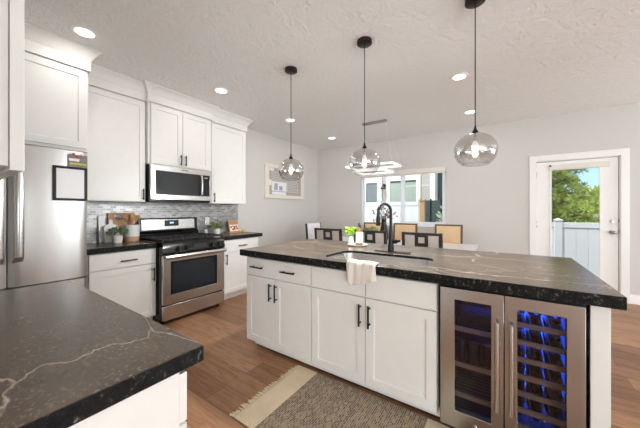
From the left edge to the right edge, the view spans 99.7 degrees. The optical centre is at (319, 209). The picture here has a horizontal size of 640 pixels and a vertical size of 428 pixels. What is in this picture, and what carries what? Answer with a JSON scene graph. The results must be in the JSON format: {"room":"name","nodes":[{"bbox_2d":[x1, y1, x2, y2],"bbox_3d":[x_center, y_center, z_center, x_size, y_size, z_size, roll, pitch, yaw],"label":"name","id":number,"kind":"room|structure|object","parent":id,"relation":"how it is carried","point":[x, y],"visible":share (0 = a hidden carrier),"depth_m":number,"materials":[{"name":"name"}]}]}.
{"room":"kitchen","nodes":[
{"label":"kitchen","id":0,"kind":"room"},
{"bbox_2d":[97,128,317,246],"bbox_3d":[-1.719,-0.090,4.338,0.150,2.740,5.970,0,0,34],"label":"wall","id":1,"kind":"structure","parent":0,"point":[279,220],"depth_m":5.42,"materials":[{"name":"paint"}]},
{"bbox_2d":[25,22,101,152],"bbox_3d":[-2.606,-0.994,2.253,0.714,0.928,1.065,0,0,34],"label":"upper cabinet","id":2,"kind":"object","parent":1,"relation":"attached to","point":[57,67],"visible":0.63,"depth_m":2.29,"materials":[{"name":"white paint"}]},
{"bbox_2d":[87,63,145,201],"bbox_3d":[-2.306,-0.777,2.976,0.394,1.364,0.606,0,0,34],"label":"upper cabinet","id":3,"kind":"object","parent":1,"relation":"attached to","point":[116,101],"visible":0.8,"depth_m":2.92,"materials":[{"name":"white paint"}]},
{"bbox_2d":[87,201,237,242],"bbox_3d":[-2.045,0.123,3.719,0.010,0.486,2.240,0,0,34],"label":"backsplash","id":4,"kind":"structure","parent":1,"relation":"attached to","point":[223,213],"depth_m":3.62,"materials":[{"name":"tile"}]},
{"bbox_2d":[142,80,219,171],"bbox_3d":[-1.880,-1.000,3.552,0.449,0.916,0.964,0,0,34],"label":"upper cabinet","id":5,"kind":"object","parent":1,"relation":"attached to","point":[177,125],"visible":0.92,"depth_m":3.40,"materials":[{"name":"white paint"}]},
{"bbox_2d":[145,164,210,202],"bbox_3d":[-1.880,-0.317,3.542,0.460,0.440,0.790,0,0,34],"label":"microwave","id":6,"kind":"object","parent":5,"relation":"attached to","point":[163,184],"visible":0.96,"depth_m":3.37,"materials":[{"name":"silver metal"}]},
{"bbox_2d":[197,109,252,203],"bbox_3d":[-1.462,-0.777,4.213,0.394,1.364,0.737,0,0,34],"label":"upper cabinet","id":7,"kind":"object","parent":1,"relation":"attached to","point":[228,130],"visible":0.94,"depth_m":4.10,"materials":[{"name":"white paint"}]},
{"bbox_2d":[264,163,303,199],"bbox_3d":[-0.714,-0.570,5.647,0.035,0.670,1.195,0,0,34],"label":"framed art","id":8,"kind":"object","parent":1,"relation":"attached to","point":[282,186],"visible":0.94,"depth_m":5.55,"materials":[{"name":"beige wood"}]},
{"bbox_2d":[272,171,297,192],"bbox_3d":[-0.724,-0.570,5.654,0.009,0.398,0.843,0,0,34],"label":"print","id":9,"kind":"object","parent":8,"relation":"attached to","point":[282,183],"depth_m":5.62},
{"bbox_2d":[25,0,639,150],"bbox_3d":[0.627,-1.520,-0.155,9.090,0.120,10.750,0,0,34],"label":"ceiling","id":10,"kind":"structure","parent":0,"point":[535,58],"depth_m":2.55,"materials":[{"name":"white paint"}]},
{"bbox_2d":[69,24,98,39],"bbox_3d":[-1.932,-1.455,2.216,0.188,0.008,0.188,0,0,34],"label":"recessed light","id":11,"kind":"object","parent":10,"relation":"in","point":[82,31],"visible":1,"depth_m":2.21,"materials":[{"name":"white paint"}]},
{"bbox_2d":[213,87,228,93],"bbox_3d":[-1.208,-1.455,3.302,0.188,0.008,0.188,0,0,34],"label":"recessed light","id":12,"kind":"object","parent":10,"relation":"in","point":[219,90],"visible":1,"depth_m":3.29,"materials":[{"name":"white paint"}]},
{"bbox_2d":[278,66,303,174],"bbox_3d":[-0.300,-0.884,2.795,0.266,1.150,0.266,0,0,34],"label":"pendant lamp","id":13,"kind":"object","parent":10,"relation":"hanging from","point":[288,166],"visible":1,"depth_m":2.73,"materials":[{"name":"clear glass"}]},
{"bbox_2d":[349,36,379,168],"bbox_3d":[0.384,-0.884,2.329,0.266,1.150,0.266,0,0,34],"label":"pendant lamp","id":14,"kind":"object","parent":10,"relation":"hanging from","point":[364,157],"visible":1,"depth_m":2.28,"materials":[{"name":"clear glass"}]},
{"bbox_2d":[345,154,400,174],"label":"chandelier","id":15,"kind":"object","parent":10,"relation":"hanging from","point":[358,171],"depth_m":4.50,"materials":[{"name":"silver metal"}]},
{"bbox_2d":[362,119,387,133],"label":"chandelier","id":16,"kind":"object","parent":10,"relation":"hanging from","point":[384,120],"depth_m":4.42,"materials":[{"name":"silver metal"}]},
{"bbox_2d":[450,72,468,80],"bbox_3d":[1.526,-1.455,2.956,0.188,0.008,0.188,0,0,34],"label":"recessed light","id":17,"kind":"object","parent":10,"relation":"in","point":[463,75],"visible":1,"depth_m":2.94,"materials":[{"name":"white paint"}]},
{"bbox_2d":[463,110,476,114],"bbox_3d":[2.233,-1.455,4.019,0.188,0.008,0.188,0,0,34],"label":"recessed light","id":18,"kind":"object","parent":10,"relation":"in","point":[467,112],"visible":0.95,"depth_m":4.03,"materials":[{"name":"white paint"}]},
{"bbox_2d":[454,0,497,159],"bbox_3d":[1.070,-0.884,1.861,0.266,1.150,0.266,0,0,34],"label":"pendant lamp","id":19,"kind":"object","parent":10,"relation":"hanging from","point":[476,143],"visible":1,"depth_m":1.84,"materials":[{"name":"clear glass"}]},
{"bbox_2d":[153,293,639,427],"bbox_3d":[0.627,1.330,-0.155,9.090,0.100,10.750,0,0,34],"label":"floor","id":20,"kind":"structure","parent":0,"point":[233,369],"depth_m":2.19,"materials":[{"name":"brown wood"}]},
{"bbox_2d":[0,145,86,290],"bbox_3d":[-2.563,0.385,2.164,0.846,1.790,0.917,0,0,34],"label":"refrigerator","id":21,"kind":"object","parent":20,"relation":"on","point":[43,239],"visible":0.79,"depth_m":2.10,"materials":[{"name":"metal"}]},
{"bbox_2d":[53,165,86,200],"bbox_3d":[-2.069,-0.218,2.240,0.014,0.283,0.216,0,0,34],"label":"whiteboard","id":22,"kind":"object","parent":21,"relation":"attached to","point":[69,183],"visible":1,"depth_m":2.23,"materials":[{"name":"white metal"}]},
{"bbox_2d":[68,153,86,167],"bbox_3d":[-2.044,-0.420,2.281,0.010,0.114,0.125,0,0,34],"label":"flyer","id":23,"kind":"object","parent":21,"relation":"attached to","point":[74,160],"visible":1,"depth_m":2.28,"materials":[{"name":"paper"}]},
{"bbox_2d":[86,248,155,319],"bbox_3d":[-2.222,0.852,2.925,0.611,0.857,0.608,0,0,34],"label":"base cabinet","id":24,"kind":"object","parent":20,"relation":"on","point":[126,278],"visible":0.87,"depth_m":2.80,"materials":[{"name":"white paint"}]},
{"bbox_2d":[87,240,156,254],"bbox_3d":[-2.239,0.394,2.910,0.579,0.056,0.655,0,0,34],"label":"countertop","id":25,"kind":"structure","parent":24,"relation":"on","point":[92,248],"depth_m":2.78,"materials":[{"name":"stone"}]},
{"bbox_2d":[98,216,104,242],"bbox_3d":[-2.464,0.215,3.052,0.044,0.300,0.065,0,0,34],"label":"marble board","id":26,"kind":"object","parent":25,"relation":"on","point":[101,219],"visible":0.76,"depth_m":3.04,"materials":[{"name":"white stone"}]},
{"bbox_2d":[103,219,118,242],"bbox_3d":[-2.385,0.235,3.083,0.062,0.261,0.145,0,0,34],"label":"paddle board","id":27,"kind":"object","parent":25,"relation":"on","point":[110,224],"visible":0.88,"depth_m":3.05,"materials":[{"name":"white stone"}]},
{"bbox_2d":[105,226,128,242],"bbox_3d":[-2.262,0.272,3.011,0.215,0.186,0.208,0,0,-10],"label":"potted herb","id":28,"kind":"object","parent":25,"relation":"on","point":[116,238],"visible":1,"depth_m":2.98,"materials":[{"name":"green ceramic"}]},
{"bbox_2d":[112,234,122,242],"bbox_3d":[-2.260,0.318,3.013,0.106,0.095,0.106,0,0,34],"label":"pot","id":29,"kind":"object","parent":28,"relation":"on","point":[116,238],"depth_m":2.98,"materials":[{"name":"white ceramic"}]},
{"bbox_2d":[107,213,132,240],"bbox_3d":[-2.354,0.200,3.189,0.067,0.330,0.245,0,0,34],"label":"cutting board","id":30,"kind":"object","parent":25,"relation":"on","point":[119,222],"visible":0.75,"depth_m":3.18,"materials":[{"name":"brown wood"}]},
{"bbox_2d":[124,224,139,241],"bbox_3d":[-2.229,0.271,3.201,0.156,0.190,0.156,0,0,34],"label":"utensil crock","id":31,"kind":"object","parent":25,"relation":"on","point":[134,230],"visible":0.9,"depth_m":3.15,"materials":[{"name":"ceramic"}]},
{"bbox_2d":[69,370,186,427],"bbox_3d":[-1.001,0.845,0.806,1.197,0.870,0.642,0,0,34],"label":"base cabinet","id":32,"kind":"object","parent":20,"relation":"on","point":[163,404],"visible":0.09,"depth_m":0.64,"materials":[{"name":"white paint"}]},
{"bbox_2d":[0,280,203,427],"bbox_3d":[-0.998,0.388,0.808,1.210,0.044,0.649,0,0,34],"label":"countertop","id":33,"kind":"structure","parent":32,"relation":"on","point":[70,353],"depth_m":0.69,"materials":[{"name":"stone"}]},
{"bbox_2d":[136,217,226,323],"bbox_3d":[-1.757,0.692,3.464,0.743,1.177,0.794,0,0,34],"label":"gas range","id":34,"kind":"object","parent":20,"relation":"on","point":[189,263],"visible":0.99,"depth_m":3.28,"materials":[{"name":"silver metal"}]},
{"bbox_2d":[139,236,224,255],"bbox_3d":[-1.763,0.433,3.468,0.649,0.142,0.794,0,0,34],"label":"cooktop","id":35,"kind":"object","parent":34,"relation":"in","point":[196,243],"depth_m":3.22,"materials":[{"name":"black metal"}]},
{"bbox_2d":[223,237,257,299],"bbox_3d":[-1.394,0.852,4.138,0.611,0.857,0.715,0,0,34],"label":"base cabinet","id":36,"kind":"object","parent":20,"relation":"on","point":[235,264],"visible":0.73,"depth_m":3.94,"materials":[{"name":"white paint"}]},
{"bbox_2d":[211,232,262,239],"bbox_3d":[-1.380,0.394,4.169,0.579,0.056,0.788,0,0,34],"label":"countertop","id":37,"kind":"structure","parent":36,"relation":"on","point":[227,236],"depth_m":4.04,"materials":[{"name":"stone"}]},
{"bbox_2d":[209,220,224,233],"bbox_3d":[-1.568,0.256,4.090,0.232,0.219,0.249,0,0,34],"label":"potted herb","id":38,"kind":"object","parent":37,"relation":"on","point":[219,226],"visible":0.99,"depth_m":4.05,"materials":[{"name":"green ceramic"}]},
{"bbox_2d":[224,220,242,232],"bbox_3d":[-1.405,0.268,4.387,0.146,0.195,0.265,0,0,34],"label":"stand","id":39,"kind":"object","parent":37,"relation":"on","point":[233,224],"visible":0.99,"depth_m":4.42,"materials":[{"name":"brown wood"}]},
{"bbox_2d":[247,256,317,368],"bbox_3d":[-0.189,0.852,2.582,0.747,0.857,0.747,0,0,34],"label":"base cabinet","id":40,"kind":"object","parent":20,"relation":"on","point":[279,293],"visible":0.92,"depth_m":2.28,"materials":[{"name":"white paint"}]},
{"bbox_2d":[240,239,626,310],"bbox_3d":[0.587,0.394,2.290,2.460,0.056,1.135,0,0,34],"label":"countertop","id":41,"kind":"structure","parent":40,"relation":"on","point":[564,279],"depth_m":1.72,"materials":[{"name":"stone"}]},
{"bbox_2d":[348,243,367,246],"bbox_3d":[0.388,0.358,2.786,0.210,0.016,0.210,0,0,34],"label":"serving tray","id":42,"kind":"object","parent":41,"relation":"on","point":[354,244],"visible":0.72,"depth_m":2.73,"materials":[{"name":"white ceramic"}]},
{"bbox_2d":[345,226,356,244],"bbox_3d":[0.320,0.264,2.801,0.127,0.189,0.140,0,0,34],"label":"bud vase","id":43,"kind":"object","parent":42,"relation":"on","point":[352,231],"visible":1,"depth_m":2.79,"materials":[{"name":"white ceramic"}]},
{"bbox_2d":[356,223,362,244],"bbox_3d":[0.405,0.247,2.780,0.074,0.224,0.074,0,0,34],"label":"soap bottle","id":44,"kind":"object","parent":42,"relation":"on","point":[359,233],"visible":0.98,"depth_m":2.75,"materials":[{"name":"ceramic"}]},
{"bbox_2d":[346,259,378,284],"bbox_3d":[0.295,0.430,1.859,0.255,0.167,0.148,0,0,34],"label":"dish towel","id":45,"kind":"object","parent":41,"relation":"on","point":[358,271],"visible":0.97,"depth_m":1.80,"materials":[{"name":"fabric"}]},
{"bbox_2d":[329,253,431,266],"bbox_3d":[0.443,0.485,2.083,0.825,0.198,0.490,0,0,34],"label":"sink","id":46,"kind":"object","parent":41,"relation":"in","point":[398,261],"visible":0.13,"depth_m":2.27,"materials":[{"name":"silver metal"}]},
{"bbox_2d":[374,202,410,253],"bbox_3d":[0.601,0.150,2.310,0.320,0.431,0.146,0,0,34],"label":"faucet","id":47,"kind":"object","parent":41,"relation":"on","point":[391,242],"visible":1,"depth_m":2.33,"materials":[{"name":"black metal"}]},
{"bbox_2d":[305,223,320,238],"bbox_3d":[0.051,0.775,5.412,0.496,1.010,0.500,0,0,34],"label":"dining chair","id":48,"kind":"object","parent":20,"relation":"on","point":[309,227],"visible":0.27,"depth_m":5.43,"materials":[{"name":"white fabric"}]},
{"bbox_2d":[314,228,342,240],"bbox_3d":[0.262,0.791,4.643,0.522,0.978,0.515,0,0,34],"label":"dining chair","id":49,"kind":"object","parent":20,"relation":"on","point":[320,233],"visible":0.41,"depth_m":4.44,"materials":[{"name":"black wood"}]},
{"bbox_2d":[317,230,322,238],"bbox_3d":[0.013,0.516,4.548,0.132,0.356,0.055,0,0,34],"label":"cushion","id":50,"kind":"object","parent":49,"relation":"on","point":[319,232],"depth_m":4.53,"materials":[{"name":"beige fabric"}]},
{"bbox_2d":[332,231,338,240],"bbox_3d":[0.264,0.516,4.376,0.132,0.356,0.055,0,0,34],"label":"cushion","id":51,"kind":"object","parent":49,"relation":"on","point":[335,234],"depth_m":4.36,"materials":[{"name":"beige fabric"}]},
{"bbox_2d":[229,365,449,427],"bbox_3d":[0.133,1.274,1.606,1.260,0.009,0.666,0,0,34],"label":"kitchen rug","id":52,"kind":"object","parent":20,"relation":"on","point":[306,398],"visible":1,"depth_m":1.72,"materials":[{"name":"brown-gray woven jute"},{"name":"cream cotton fabric border"}]},
{"bbox_2d":[354,230,387,243],"bbox_3d":[0.877,0.791,4.223,0.522,0.978,0.515,0,0,34],"label":"dining chair","id":53,"kind":"object","parent":20,"relation":"on","point":[369,236],"visible":0.27,"depth_m":3.98,"materials":[{"name":"beige fabric"}]},
{"bbox_2d":[375,233,383,243],"bbox_3d":[0.880,0.516,3.956,0.132,0.356,0.055,0,0,34],"label":"cushion","id":54,"kind":"object","parent":53,"relation":"on","point":[379,237],"depth_m":3.94,"materials":[{"name":"beige fabric"}]},
{"bbox_2d":[364,222,380,230],"bbox_3d":[0.932,0.762,5.111,0.430,1.035,0.496,0,0,34],"label":"dining chair","id":55,"kind":"object","parent":20,"relation":"on","point":[368,224],"visible":0.13,"depth_m":5.31,"materials":[{"name":"beige wicker"}]},
{"bbox_2d":[312,266,439,417],"bbox_3d":[0.498,0.852,2.113,0.915,0.857,0.747,0,0,34],"label":"base cabinet","id":56,"kind":"object","parent":20,"relation":"on","point":[382,337],"visible":0.91,"depth_m":1.78,"materials":[{"name":"white paint"}]},
{"bbox_2d":[309,236,477,250],"bbox_3d":[1.070,0.900,4.470,2.630,0.760,0.730,0,0,34],"label":"dining table","id":57,"kind":"object","parent":20,"relation":"on","point":[471,247],"visible":0.08,"depth_m":3.96,"materials":[{"name":"white stone"}]},
{"bbox_2d":[372,206,397,240],"bbox_3d":[1.036,0.227,4.448,0.250,0.585,0.420,0,0,-39],"label":"flower vase","id":58,"kind":"object","parent":57,"relation":"on","point":[383,227],"visible":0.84,"depth_m":4.39,"materials":[{"name":"clear glass"}]},
{"bbox_2d":[393,223,417,239],"bbox_3d":[1.436,0.762,4.768,0.430,1.035,0.496,0,0,34],"label":"dining chair","id":59,"kind":"object","parent":20,"relation":"on","point":[398,228],"visible":0.26,"depth_m":4.96,"materials":[{"name":"beige wicker"}]},
{"bbox_2d":[401,232,442,247],"bbox_3d":[1.488,0.791,3.806,0.522,0.978,0.515,0,0,34],"label":"dining chair","id":60,"kind":"object","parent":20,"relation":"on","point":[433,240],"visible":0.34,"depth_m":3.59,"materials":[{"name":"brown wood"}]},
{"bbox_2d":[405,235,414,245],"bbox_3d":[1.239,0.516,3.711,0.132,0.356,0.055,0,0,34],"label":"cushion","id":61,"kind":"object","parent":60,"relation":"on","point":[409,239],"depth_m":3.69,"materials":[{"name":"beige fabric"}]},
{"bbox_2d":[428,236,438,247],"bbox_3d":[1.491,0.516,3.539,0.132,0.356,0.055,0,0,34],"label":"cushion","id":62,"kind":"object","parent":60,"relation":"on","point":[433,241],"depth_m":3.52,"materials":[{"name":"beige fabric"}]},
{"bbox_2d":[435,224,462,243],"bbox_3d":[2.035,0.762,4.359,0.430,1.035,0.496,0,0,34],"label":"dining chair","id":63,"kind":"object","parent":20,"relation":"on","point":[451,233],"visible":0.34,"depth_m":4.50,"materials":[{"name":"beige wicker"}]},
{"bbox_2d":[440,284,585,427],"bbox_3d":[1.100,0.854,1.613,0.624,0.853,0.655,0,0,34],"label":"beverage cooler","id":64,"kind":"object","parent":20,"relation":"on","point":[471,395],"visible":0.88,"depth_m":1.40,"materials":[{"name":"metal"}]},
{"bbox_2d":[456,337,466,360],"bbox_3d":[0.842,0.831,1.616,0.066,0.121,0.066,0,0,34],"label":"drink can","id":65,"kind":"object","parent":64,"relation":"on","point":[461,343],"visible":0.88,"depth_m":1.59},
{"bbox_2d":[456,390,490,407],"bbox_3d":[0.861,1.063,1.523,0.250,0.024,0.017,0,0,34],"label":"wooden shelf","id":66,"kind":"object","parent":64,"relation":"attached to","point":[458,393],"depth_m":1.51,"materials":[{"name":"brown wood"}]},
{"bbox_2d":[456,361,490,399],"bbox_3d":[0.997,1.069,1.726,0.270,0.003,0.458,0,0,34],"label":"wire shelf","id":67,"kind":"object","parent":64,"relation":"attached to","point":[464,361],"depth_m":1.64,"materials":[{"name":"metal"}]},
{"bbox_2d":[456,360,490,375],"bbox_3d":[0.861,0.890,1.523,0.250,0.024,0.017,0,0,34],"label":"wooden shelf","id":68,"kind":"object","parent":64,"relation":"attached to","point":[461,364],"depth_m":1.51,"materials":[{"name":"brown wood"}]},
{"bbox_2d":[456,332,490,369],"bbox_3d":[0.997,0.896,1.726,0.270,0.003,0.458,0,0,34],"label":"wire shelf","id":69,"kind":"object","parent":64,"relation":"attached to","point":[456,332],"depth_m":1.81,"materials":[{"name":"metal"}]},
{"bbox_2d":[456,325,490,337],"bbox_3d":[0.861,0.685,1.523,0.250,0.024,0.017,0,0,34],"label":"wooden shelf","id":70,"kind":"object","parent":64,"relation":"attached to","point":[459,328],"depth_m":1.51,"materials":[{"name":"brown wood"}]},
{"bbox_2d":[456,304,490,332],"bbox_3d":[0.997,0.691,1.726,0.270,0.003,0.458,0,0,34],"label":"wire shelf","id":71,"kind":"object","parent":64,"relation":"attached to","point":[457,305],"depth_m":1.73,"materials":[{"name":"metal"}]},
{"bbox_2d":[468,340,480,364],"bbox_3d":[0.900,0.831,1.577,0.066,0.121,0.066,0,0,34],"label":"drink can","id":72,"kind":"object","parent":64,"relation":"on","point":[474,347],"visible":1,"depth_m":1.55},
{"bbox_2d":[481,343,490,368],"bbox_3d":[0.958,0.831,1.538,0.066,0.121,0.066,0,0,34],"label":"drink can","id":73,"kind":"object","parent":64,"relation":"on","point":[486,347],"visible":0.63,"depth_m":1.52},
{"bbox_2d":[517,396,524,414],"bbox_3d":[1.148,1.085,1.577,0.074,0.073,0.309,0,0,34],"label":"wine bottle","id":74,"kind":"object","parent":64,"relation":"in","point":[519,401],"visible":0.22,"depth_m":1.51,"materials":[{"name":"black glass"}]},
{"bbox_2d":[517,380,524,398],"bbox_3d":[1.148,1.000,1.577,0.074,0.073,0.309,0,0,34],"label":"wine bottle","id":75,"kind":"object","parent":64,"relation":"in","point":[519,385],"visible":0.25,"depth_m":1.51,"materials":[{"name":"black glass"}]},
{"bbox_2d":[517,362,524,382],"bbox_3d":[1.148,0.914,1.577,0.074,0.073,0.309,0,0,34],"label":"wine bottle","id":76,"kind":"object","parent":64,"relation":"in","point":[519,369],"visible":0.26,"depth_m":1.51,"materials":[{"name":"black glass"}]},
{"bbox_2d":[517,345,524,366],"bbox_3d":[1.148,0.827,1.577,0.074,0.073,0.309,0,0,34],"label":"wine bottle","id":77,"kind":"object","parent":64,"relation":"in","point":[519,352],"visible":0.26,"depth_m":1.51,"materials":[{"name":"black glass"}]},
{"bbox_2d":[517,329,524,349],"bbox_3d":[1.148,0.738,1.577,0.074,0.073,0.309,0,0,34],"label":"wine bottle","id":78,"kind":"object","parent":64,"relation":"in","point":[519,336],"visible":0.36,"depth_m":1.52,"materials":[{"name":"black glass"}]},
{"bbox_2d":[517,313,524,333],"bbox_3d":[1.148,0.649,1.577,0.074,0.073,0.309,0,0,34],"label":"wine bottle","id":79,"kind":"object","parent":64,"relation":"in","point":[519,319],"visible":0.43,"depth_m":1.52,"materials":[{"name":"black glass"}]},
{"bbox_2d":[524,328,541,354],"bbox_3d":[1.214,0.738,1.532,0.074,0.073,0.309,0,0,34],"label":"wine bottle","id":80,"kind":"object","parent":64,"relation":"in","point":[536,351],"visible":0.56,"depth_m":1.49,"materials":[{"name":"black glass"}]},
{"bbox_2d":[524,311,541,337],"bbox_3d":[1.214,0.649,1.532,0.074,0.073,0.309,0,0,34],"label":"wine bottle","id":81,"kind":"object","parent":64,"relation":"in","point":[536,334],"visible":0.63,"depth_m":1.49,"materials":[{"name":"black glass"}]},
{"bbox_2d":[525,382,542,421],"bbox_3d":[1.214,1.085,1.532,0.074,0.073,0.309,0,0,34],"label":"wine bottle","id":82,"kind":"object","parent":64,"relation":"in","point":[537,408],"visible":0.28,"depth_m":1.47,"materials":[{"name":"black glass"}]},
{"bbox_2d":[525,368,542,404],"bbox_3d":[1.214,1.000,1.532,0.074,0.073,0.309,0,0,34],"label":"wine bottle","id":83,"kind":"object","parent":64,"relation":"in","point":[534,390],"visible":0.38,"depth_m":1.47,"materials":[{"name":"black glass"}]},
{"bbox_2d":[525,354,542,388],"bbox_3d":[1.214,0.914,1.532,0.074,0.073,0.309,0,0,34],"label":"wine bottle","id":84,"kind":"object","parent":64,"relation":"in","point":[533,373],"visible":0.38,"depth_m":1.48,"materials":[{"name":"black glass"}]},
{"bbox_2d":[525,346,542,371],"bbox_3d":[1.214,0.827,1.532,0.074,0.073,0.309,0,0,34],"label":"wine bottle","id":85,"kind":"object","parent":64,"relation":"in","point":[533,356],"visible":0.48,"depth_m":1.48,"materials":[{"name":"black glass"}]},
{"bbox_2d":[527,312,541,320],"bbox_3d":[1.214,0.560,1.532,0.074,0.073,0.309,0,0,34],"label":"wine bottle","id":86,"kind":"object","parent":64,"relation":"in","point":[536,316],"visible":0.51,"depth_m":1.41,"materials":[{"name":"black glass"}]},
{"bbox_2d":[541,332,561,359],"bbox_3d":[1.281,0.738,1.487,0.074,0.073,0.309,0,0,34],"label":"wine bottle","id":87,"kind":"object","parent":64,"relation":"in","point":[557,356],"visible":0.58,"depth_m":1.45,"materials":[{"name":"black glass"}]},
{"bbox_2d":[541,314,561,341],"bbox_3d":[1.281,0.649,1.487,0.074,0.073,0.309,0,0,34],"label":"wine bottle","id":88,"kind":"object","parent":64,"relation":"in","point":[556,338],"visible":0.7,"depth_m":1.45,"materials":[{"name":"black glass"}]},
{"bbox_2d":[542,386,561,427],"bbox_3d":[1.281,1.085,1.487,0.074,0.073,0.309,0,0,34],"label":"wine bottle","id":89,"kind":"object","parent":64,"relation":"in","point":[555,414],"visible":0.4,"depth_m":1.43,"materials":[{"name":"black glass"}]},
{"bbox_2d":[542,372,561,411],"bbox_3d":[1.281,1.000,1.487,0.074,0.073,0.309,0,0,34],"label":"wine bottle","id":90,"kind":"object","parent":64,"relation":"in","point":[554,396],"visible":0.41,"depth_m":1.43,"materials":[{"name":"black glass"}]},
{"bbox_2d":[543,357,561,394],"bbox_3d":[1.281,0.914,1.487,0.074,0.073,0.309,0,0,34],"label":"wine bottle","id":91,"kind":"object","parent":64,"relation":"in","point":[558,380],"visible":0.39,"depth_m":1.43,"materials":[{"name":"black glass"}]},
{"bbox_2d":[542,343,562,376],"bbox_3d":[1.281,0.827,1.487,0.074,0.073,0.309,0,0,34],"label":"wine bottle","id":92,"kind":"object","parent":64,"relation":"in","point":[553,360],"visible":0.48,"depth_m":1.44,"materials":[{"name":"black glass"}]},
{"bbox_2d":[546,315,561,323],"bbox_3d":[1.281,0.560,1.487,0.074,0.073,0.309,0,0,34],"label":"wine bottle","id":93,"kind":"object","parent":64,"relation":"in","point":[556,320],"visible":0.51,"depth_m":1.37,"materials":[{"name":"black glass"}]},
{"bbox_2d":[586,305,610,427],"bbox_3d":[1.448,0.852,1.493,0.066,0.857,0.700,0,0,34],"label":"end panel","id":94,"kind":"object","parent":20,"relation":"on","point":[598,319],"visible":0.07,"depth_m":1.21,"materials":[{"name":"white paint"}]},
{"bbox_2d":[318,102,639,294],"bbox_3d":[3.613,-0.090,4.223,8.790,2.740,0.150,0,0,34],"label":"wall","id":95,"kind":"structure","parent":0,"point":[488,196],"depth_m":4.55,"materials":[{"name":"paint"}]},
{"bbox_2d":[360,171,445,226],"bbox_3d":[1.646,-0.237,5.532,1.745,1.135,0.125,0,0,34],"label":"window","id":96,"kind":"structure","parent":95,"relation":"in","point":[420,224],"depth_m":5.50,"materials":[{"name":"white plastic"}]},
{"bbox_2d":[360,167,445,178],"bbox_3d":[1.625,-0.749,5.501,1.735,0.108,0.060,0,0,34],"label":"roller shade","id":97,"kind":"object","parent":96,"relation":"attached to","point":[436,169],"visible":0.91,"depth_m":5.35,"materials":[{"name":"fabric"}]},
{"bbox_2d":[536,157,617,290],"bbox_3d":[3.795,0.258,4.021,0.934,2.008,0.129,0,0,34],"label":"door","id":98,"kind":"structure","parent":95,"relation":"in","point":[608,167],"depth_m":3.87,"materials":[{"name":"white paint"}]},
{"bbox_2d":[529,148,629,303],"bbox_3d":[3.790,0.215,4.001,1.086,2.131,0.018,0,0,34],"label":"trim","id":99,"kind":"structure","parent":95,"relation":"attached to","point":[624,152],"depth_m":3.73,"materials":[{"name":"white paint"}]},
{"bbox_2d":[630,294,639,304],"bbox_3d":[5.715,1.218,2.690,3.570,0.125,0.014,0,0,34],"label":"baseboard","id":100,"kind":"structure","parent":95,"relation":"attached to","point":[634,299],"depth_m":3.66,"materials":[{"name":"white paint"}]},
{"bbox_3d":[-1.988,-0.090,0.999,3.170,2.740,0.150,0,0,34],"label":"wall","id":101,"kind":"structure","parent":0,"visible":0},
{"bbox_2d":[0,0,24,179],"bbox_3d":[-1.269,-0.789,0.865,0.769,1.338,0.436,0,0,34],"label":"upper cabinet","id":102,"kind":"object","parent":101,"relation":"attached to","point":[12,12],"visible":1,"depth_m":0.81,"materials":[{"name":"white paint"}]},
{"label":"outside","id":103,"kind":"structure","parent":0,"visible":0},
{"bbox_3d":[26.939,1.450,39.492,120.000,0.100,84.390,0,0,34],"label":"lawn","id":104,"kind":"structure","parent":103,"visible":0},
{"bbox_2d":[365,200,418,222],"bbox_3d":[1.515,0.547,8.046,2.765,1.705,0.130,0,0,34],"label":"vinyl fence","id":105,"kind":"object","parent":104,"relation":"on","point":[411,208],"visible":0.25,"depth_m":7.61,"materials":[{"name":"white plastic"}]},
{"bbox_2d":[365,173,437,202],"bbox_3d":[1.531,-1.410,12.271,8.300,5.620,4.800,0,0,34],"label":"neighbor house","id":106,"kind":"structure","parent":104,"relation":"on","point":[421,186],"depth_m":9.01,"materials":[{"name":"white"}]},
{"bbox_2d":[418,199,425,221],"bbox_3d":[2.735,0.560,7.213,0.170,1.680,0.160,0,0,34],"label":"fence post","id":107,"kind":"object","parent":104,"relation":"on","point":[421,201],"visible":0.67,"depth_m":7.15,"materials":[{"name":"wood"}]},
{"bbox_2d":[425,198,441,221],"bbox_3d":[3.106,0.540,7.565,0.573,1.720,0.060,0,0,34],"label":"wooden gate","id":108,"kind":"object","parent":104,"relation":"on","point":[432,207],"visible":0.3,"depth_m":7.53,"materials":[{"name":"teal wood"}]},
{"bbox_2d":[435,206,441,221],"bbox_3d":[3.106,0.536,6.352,0.740,1.732,0.716,0,0,34],"label":"shrub","id":109,"kind":"object","parent":104,"relation":"on","point":[439,215],"visible":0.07,"depth_m":6.43,"materials":[{"name":"green plant"}]},
{"bbox_2d":[438,173,441,199],"bbox_3d":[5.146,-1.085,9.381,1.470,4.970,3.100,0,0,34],"label":"house","id":110,"kind":"structure","parent":104,"relation":"on","point":[439,174],"depth_m":8.69,"materials":[{"name":"grey"}]},
{"bbox_2d":[552,218,598,276],"bbox_3d":[5.623,0.777,4.517,4.730,1.245,0.130,0,0,34],"label":"vinyl fence","id":111,"kind":"object","parent":104,"relation":"on","point":[579,242],"visible":0.14,"depth_m":5.04,"materials":[{"name":"white plastic"}]},
{"bbox_2d":[552,168,598,222],"bbox_3d":[8.132,-1.492,9.657,3.187,5.793,3.108,0,0,8],"label":"pine tree","id":112,"kind":"object","parent":104,"relation":"on","point":[567,213],"visible":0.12,"depth_m":8.95,"materials":[{"name":"green plant"}]},
{"bbox_2d":[552,197,598,222],"bbox_3d":[12.779,0.683,13.084,3.337,2.684,2.373,0,0,34],"label":"shrub","id":113,"kind":"object","parent":104,"relation":"on","point":[596,211],"visible":0.05,"depth_m":12.75,"materials":[{"name":"green plant"}]},
{"bbox_2d":[554,185,598,222],"bbox_3d":[19.023,0.062,18.445,4.918,3.631,4.131,0,0,34],"label":"leafy tree","id":114,"kind":"object","parent":104,"relation":"on","point":[595,187],"visible":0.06,"depth_m":18.13,"materials":[{"name":"green plant"}]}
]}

